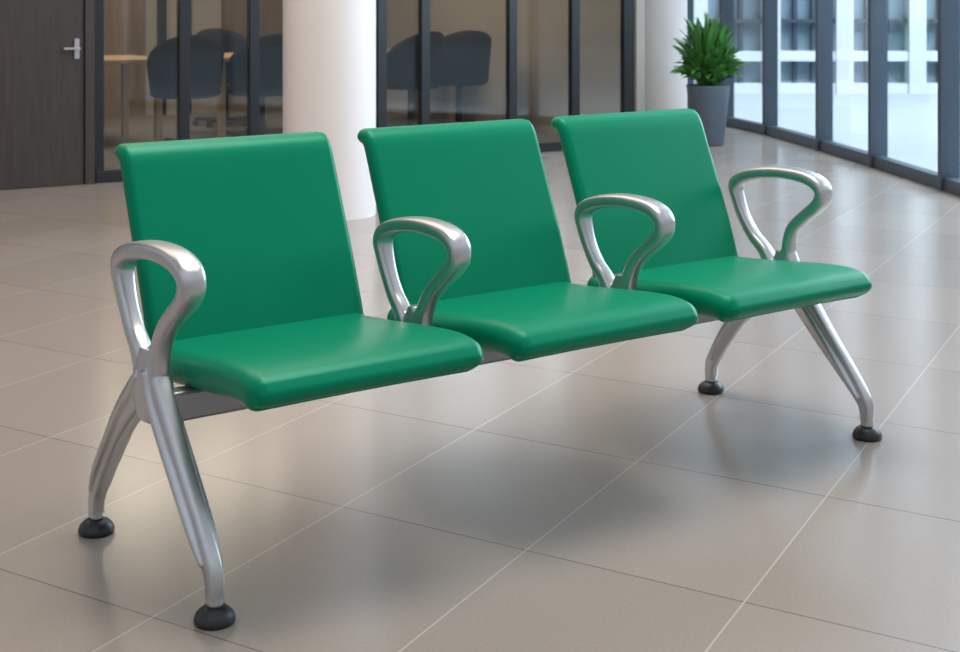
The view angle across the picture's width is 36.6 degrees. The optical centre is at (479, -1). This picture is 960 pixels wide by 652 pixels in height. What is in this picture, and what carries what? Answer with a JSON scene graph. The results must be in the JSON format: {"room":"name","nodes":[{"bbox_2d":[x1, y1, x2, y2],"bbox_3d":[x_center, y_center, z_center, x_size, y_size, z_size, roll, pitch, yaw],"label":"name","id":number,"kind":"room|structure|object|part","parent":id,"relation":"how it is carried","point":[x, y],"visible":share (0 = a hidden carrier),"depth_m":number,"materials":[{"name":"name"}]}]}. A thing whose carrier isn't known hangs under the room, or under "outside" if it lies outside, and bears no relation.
{"room":"office lobby","nodes":[
{"label":"office lobby","id":0,"kind":"room"},
{"bbox_2d":[84,0,94,184],"bbox_3d":[-2.352,-0.025,8.691,0.098,2.250,0.110,0,0,0],"label":"door jamb","id":1,"kind":"object","parent":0,"point":[89,5],"depth_m":8.65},
{"bbox_2d":[146,0,282,115],"bbox_3d":[-4.633,-0.500,12.739,8.000,3.200,0.100,0,0,-33],"label":"wall","id":2,"kind":"structure","parent":0,"point":[206,14],"depth_m":13.81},
{"bbox_2d":[157,0,191,114],"bbox_3d":[-3.300,-0.206,13.506,4.270,2.588,0.060,0,0,-33],"label":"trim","id":3,"kind":"structure","parent":2,"relation":"attached to","point":[161,4],"depth_m":13.67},
{"bbox_2d":[104,0,281,117],"bbox_3d":[-3.366,-0.206,13.469,3.320,2.588,0.050,0,0,-33],"label":"wall panel","id":4,"kind":"object","parent":2,"relation":"attached to","point":[124,20],"depth_m":13.54,"materials":[{"name":"brown wood"}]},
{"bbox_2d":[0,110,959,651],"bbox_3d":[-1.738,1.144,5.907,9.095,0.112,17.815,0,0,0],"label":"floor","id":5,"kind":"structure","parent":0,"point":[592,499],"depth_m":3.34,"materials":[{"name":"tile"}]},
{"bbox_2d":[104,55,162,140],"bbox_3d":[-2.979,0.764,11.010,1.000,0.648,0.900,0,0,-33],"label":"conference table","id":6,"kind":"object","parent":5,"relation":"on","point":[124,60],"visible":0.28,"depth_m":11.10,"materials":[{"name":"brown wood"}]},
{"bbox_2d":[146,35,223,141],"bbox_3d":[-2.135,0.668,10.535,0.546,0.840,0.548,0,0,0],"label":"office chair","id":7,"kind":"object","parent":5,"relation":"on","point":[206,52],"visible":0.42,"depth_m":10.35,"materials":[{"name":"fabric"}]},
{"bbox_2d":[150,90,217,98],"bbox_3d":[-2.148,0.665,10.559,0.500,0.085,0.500,0,0,0],"label":"cushion","id":8,"kind":"object","parent":7,"relation":"on","point":[159,94],"depth_m":10.35,"materials":[{"name":"fabric"}]},
{"bbox_2d":[193,28,246,127],"bbox_3d":[-2.218,0.668,12.584,0.540,0.840,0.542,0,0,0],"label":"office chair","id":9,"kind":"object","parent":5,"relation":"on","point":[231,41],"visible":0.38,"depth_m":12.76,"materials":[{"name":"fabric"}]},
{"bbox_2d":[226,71,228,82],"bbox_3d":[-2.197,0.665,12.563,0.498,0.085,0.498,0,0,0],"label":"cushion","id":10,"kind":"object","parent":9,"relation":"on","point":[227,77],"depth_m":12.33,"materials":[{"name":"fabric"}]},
{"bbox_2d":[217,53,232,137],"bbox_3d":[-1.719,0.764,11.825,1.300,0.648,0.900,0,0,-33],"label":"conference table","id":11,"kind":"object","parent":5,"relation":"on","point":[221,99],"visible":0.02,"depth_m":11.19,"materials":[{"name":"brown wood"}]},
{"bbox_2d":[227,34,282,136],"bbox_3d":[-1.627,0.668,10.873,0.543,0.840,0.541,0,0,0],"label":"office chair","id":12,"kind":"object","parent":5,"relation":"on","point":[271,46],"visible":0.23,"depth_m":10.65,"materials":[{"name":"fabric"}]},
{"bbox_2d":[227,85,282,95],"bbox_3d":[-1.649,0.665,10.881,0.499,0.085,0.499,0,0,0],"label":"chair seat","id":13,"kind":"object","parent":12,"relation":"on","point":[236,90],"depth_m":10.67,"materials":[{"name":"fabric"}]},
{"bbox_2d":[283,0,375,219],"bbox_3d":[-0.773,-0.897,7.450,0.476,3.995,0.476,0,0,0],"label":"column","id":14,"kind":"structure","parent":5,"relation":"on","point":[329,46],"depth_m":7.25,"materials":[{"name":"white paint"}]},
{"bbox_2d":[387,31,443,126],"bbox_3d":[-0.548,0.668,11.631,0.542,0.840,0.548,0,0,0],"label":"office chair","id":15,"kind":"object","parent":5,"relation":"on","point":[402,59],"visible":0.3,"depth_m":11.40,"materials":[{"name":"fabric"}]},
{"bbox_2d":[387,81,439,89],"bbox_3d":[-0.569,0.665,11.638,0.499,0.085,0.499,0,0,0],"label":"chair seat","id":16,"kind":"object","parent":15,"relation":"on","point":[392,85],"depth_m":11.40,"materials":[{"name":"fabric"}]},
{"bbox_2d":[387,49,454,120],"bbox_3d":[-0.778,0.764,12.671,1.000,0.648,0.800,0,0,-33],"label":"conference table","id":17,"kind":"object","parent":5,"relation":"on","point":[450,89],"visible":0.04,"depth_m":12.62,"materials":[{"name":"brown wood"}]},
{"bbox_2d":[430,30,491,123],"bbox_3d":[-0.171,0.668,12.102,0.546,0.840,0.548,0,0,0],"label":"office chair","id":18,"kind":"object","parent":5,"relation":"on","point":[466,54],"visible":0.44,"depth_m":11.89,"materials":[{"name":"fabric"}]},
{"bbox_2d":[440,79,485,85],"bbox_3d":[-0.184,0.665,12.126,0.500,0.085,0.500,0,0,0],"label":"chair seat","id":19,"kind":"object","parent":18,"relation":"on","point":[444,82],"depth_m":11.90,"materials":[{"name":"fabric"}]},
{"bbox_2d":[78,108,881,630],"bbox_3d":[0.094,0.702,3.313,1.873,0.796,0.661,0,0,-37],"label":"bench","id":20,"kind":"object","parent":5,"relation":"on","point":[240,249],"visible":1,"depth_m":3.19,"materials":[{"name":"green leather"}]},
{"bbox_3d":[-0.792,1.063,2.995,0.033,0.019,0.033,0,0,-37],"label":"foot stem","id":21,"kind":"part","parent":20,"relation":"part of","materials":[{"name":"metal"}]},
{"bbox_3d":[-0.630,0.759,2.779,0.063,0.602,0.570,0,0,-37],"label":"frame","id":22,"kind":"part","parent":20,"relation":"part of","materials":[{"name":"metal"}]},
{"bbox_3d":[-0.469,1.063,2.563,0.033,0.019,0.033,0,0,-37],"label":"foot stem","id":23,"kind":"part","parent":20,"relation":"part of","materials":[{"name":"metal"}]},
{"bbox_3d":[-0.515,0.515,3.140,0.508,0.422,0.210,0,0,-37],"label":"backrest","id":24,"kind":"part","parent":20,"relation":"part of","materials":[{"name":"green leather"}]},
{"bbox_3d":[-0.129,0.636,3.118,0.054,0.341,0.323,0,0,-37],"label":"armrest","id":25,"kind":"part","parent":20,"relation":"part of","materials":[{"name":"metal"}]},
{"bbox_3d":[-0.032,0.515,3.501,0.508,0.422,0.210,0,0,-37],"label":"backrest","id":26,"kind":"part","parent":20,"relation":"part of","materials":[{"name":"green leather"}]},
{"bbox_3d":[0.344,0.636,3.492,0.054,0.341,0.323,0,0,-37],"label":"armrest","id":27,"kind":"part","parent":20,"relation":"part of","materials":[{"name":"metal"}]},
{"bbox_3d":[0.444,0.515,3.857,0.508,0.422,0.210,0,0,-37],"label":"backrest","id":28,"kind":"part","parent":20,"relation":"part of","materials":[{"name":"green leather"}]},
{"bbox_3d":[0.649,1.063,4.074,0.033,0.019,0.033,0,0,-37],"label":"foot stem","id":29,"kind":"part","parent":20,"relation":"part of","materials":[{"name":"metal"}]},
{"bbox_3d":[0.811,0.752,3.857,0.062,0.618,0.570,0,0,-37],"label":"frame","id":30,"kind":"part","parent":20,"relation":"part of","materials":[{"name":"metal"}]},
{"bbox_3d":[0.972,1.063,3.641,0.033,0.019,0.033,0,0,-37],"label":"foot stem","id":31,"kind":"part","parent":20,"relation":"part of","materials":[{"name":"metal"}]},
{"bbox_2d":[645,0,686,110],"bbox_3d":[1.477,-0.897,11.900,0.444,3.995,0.444,0,0,0],"label":"column","id":32,"kind":"structure","parent":5,"relation":"on","point":[664,90],"depth_m":11.69,"materials":[{"name":"white paint"}]},
{"bbox_2d":[670,11,749,145],"bbox_3d":[1.742,0.591,10.991,0.616,1.019,0.605,0,0,16],"label":"potted plant","id":33,"kind":"object","parent":5,"relation":"on","point":[707,60],"visible":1,"depth_m":10.88,"materials":[{"name":"green plant"}]},
{"bbox_3d":[1.730,0.873,11.000,0.334,0.455,0.334,0,0,0],"label":"pot","id":34,"kind":"part","parent":33,"relation":"part of","materials":[{"name":"ceramic"}]},
{"bbox_2d":[687,0,959,195],"bbox_3d":[2.437,-0.895,9.316,0.574,3.990,10.705,0,0,-6],"label":"window frame","id":35,"kind":"structure","parent":5,"relation":"on","point":[947,178],"depth_m":9.53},
{"bbox_2d":[387,0,644,133],"bbox_3d":[-0.031,-0.500,12.916,0.080,3.200,4.600,0,0,-33],"label":"wall","id":36,"kind":"structure","parent":0,"point":[542,25],"depth_m":12.05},
{"bbox_2d":[248,1,248,135],"bbox_3d":[-1.647,-0.060,9.144,0.402,2.180,0.010,0,0,-33],"label":"window","id":37,"kind":"structure","parent":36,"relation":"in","point":[248,1],"depth_m":9.25,"materials":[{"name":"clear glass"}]},
{"bbox_2d":[95,0,634,182],"bbox_3d":[-0.585,-0.025,9.831,4.140,2.250,0.060,0,0,-33],"label":"trim","id":38,"kind":"structure","parent":36,"relation":"attached to","point":[627,59],"depth_m":9.75,"materials":[{"name":"black metal"}]},
{"bbox_2d":[376,6,376,123],"bbox_3d":[-1.060,-0.060,9.524,0.861,2.180,0.010,0,0,-33],"label":"window","id":39,"kind":"structure","parent":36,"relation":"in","point":[376,6],"depth_m":9.76,"materials":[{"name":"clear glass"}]},
{"bbox_2d":[507,4,507,115],"bbox_3d":[-0.079,-0.060,10.158,0.657,2.180,0.010,0,0,-33],"label":"window","id":40,"kind":"structure","parent":36,"relation":"in","point":[507,4],"depth_m":10.34,"materials":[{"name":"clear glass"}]},
{"bbox_2d":[622,0,622,109],"bbox_3d":[0.895,-0.060,10.788,0.414,2.180,0.010,0,0,-33],"label":"window","id":41,"kind":"structure","parent":36,"relation":"in","point":[622,0],"depth_m":10.90,"materials":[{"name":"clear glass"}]},
{"bbox_2d":[708,0,935,82],"bbox_3d":[8.000,-3.340,19.200,20.000,9.120,0.100,0,0,0],"label":"glazing","id":42,"kind":"object","parent":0,"point":[751,8],"depth_m":19.15,"materials":[{"name":"blue glass"}]},
{"bbox_2d":[710,0,937,82],"bbox_3d":[8.330,-3.340,19.090,20.660,9.120,0.220,0,0,0],"label":"facade mullions","id":43,"kind":"object","parent":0,"point":[740,20],"depth_m":19.05,"materials":[{"name":"grey metal"}]},
{"bbox_3d":[-1.307,-1.625,9.364,5.026,0.950,3.298,0,0,0],"label":"wall header","id":44,"kind":"structure","parent":0,"visible":0},
{"bbox_2d":[0,0,83,188],"bbox_3d":[-3.083,-0.003,8.210,1.685,2.195,0.050,0,0,-33],"label":"door","id":45,"kind":"structure","parent":44,"relation":"in","point":[42,82],"depth_m":8.51,"materials":[{"name":"brown wood"}]},
{"bbox_2d":[64,39,80,58],"bbox_3d":[-2.417,0.290,8.580,0.105,0.120,0.052,0,0,-33],"label":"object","id":46,"kind":"structure","parent":45,"relation":"attached to","point":[76,48],"depth_m":8.61,"materials":[{"name":"metal"}]},
{"label":"outside","id":47,"kind":"structure","parent":0,"visible":0},
{"bbox_2d":[734,93,937,171],"bbox_3d":[9.000,1.285,14.000,34.000,0.130,40.000,0,0,0],"label":"ground","id":48,"kind":"structure","parent":47,"point":[912,118],"depth_m":15.05,"materials":[{"name":"white concrete"}]},
{"bbox_2d":[694,0,937,93],"bbox_3d":[8.085,-3.340,19.050,20.170,9.120,0.300,0,0,0],"label":"facade piers","id":49,"kind":"structure","parent":48,"relation":"on","point":[915,55],"depth_m":18.90,"materials":[{"name":"white concrete"}]}
]}

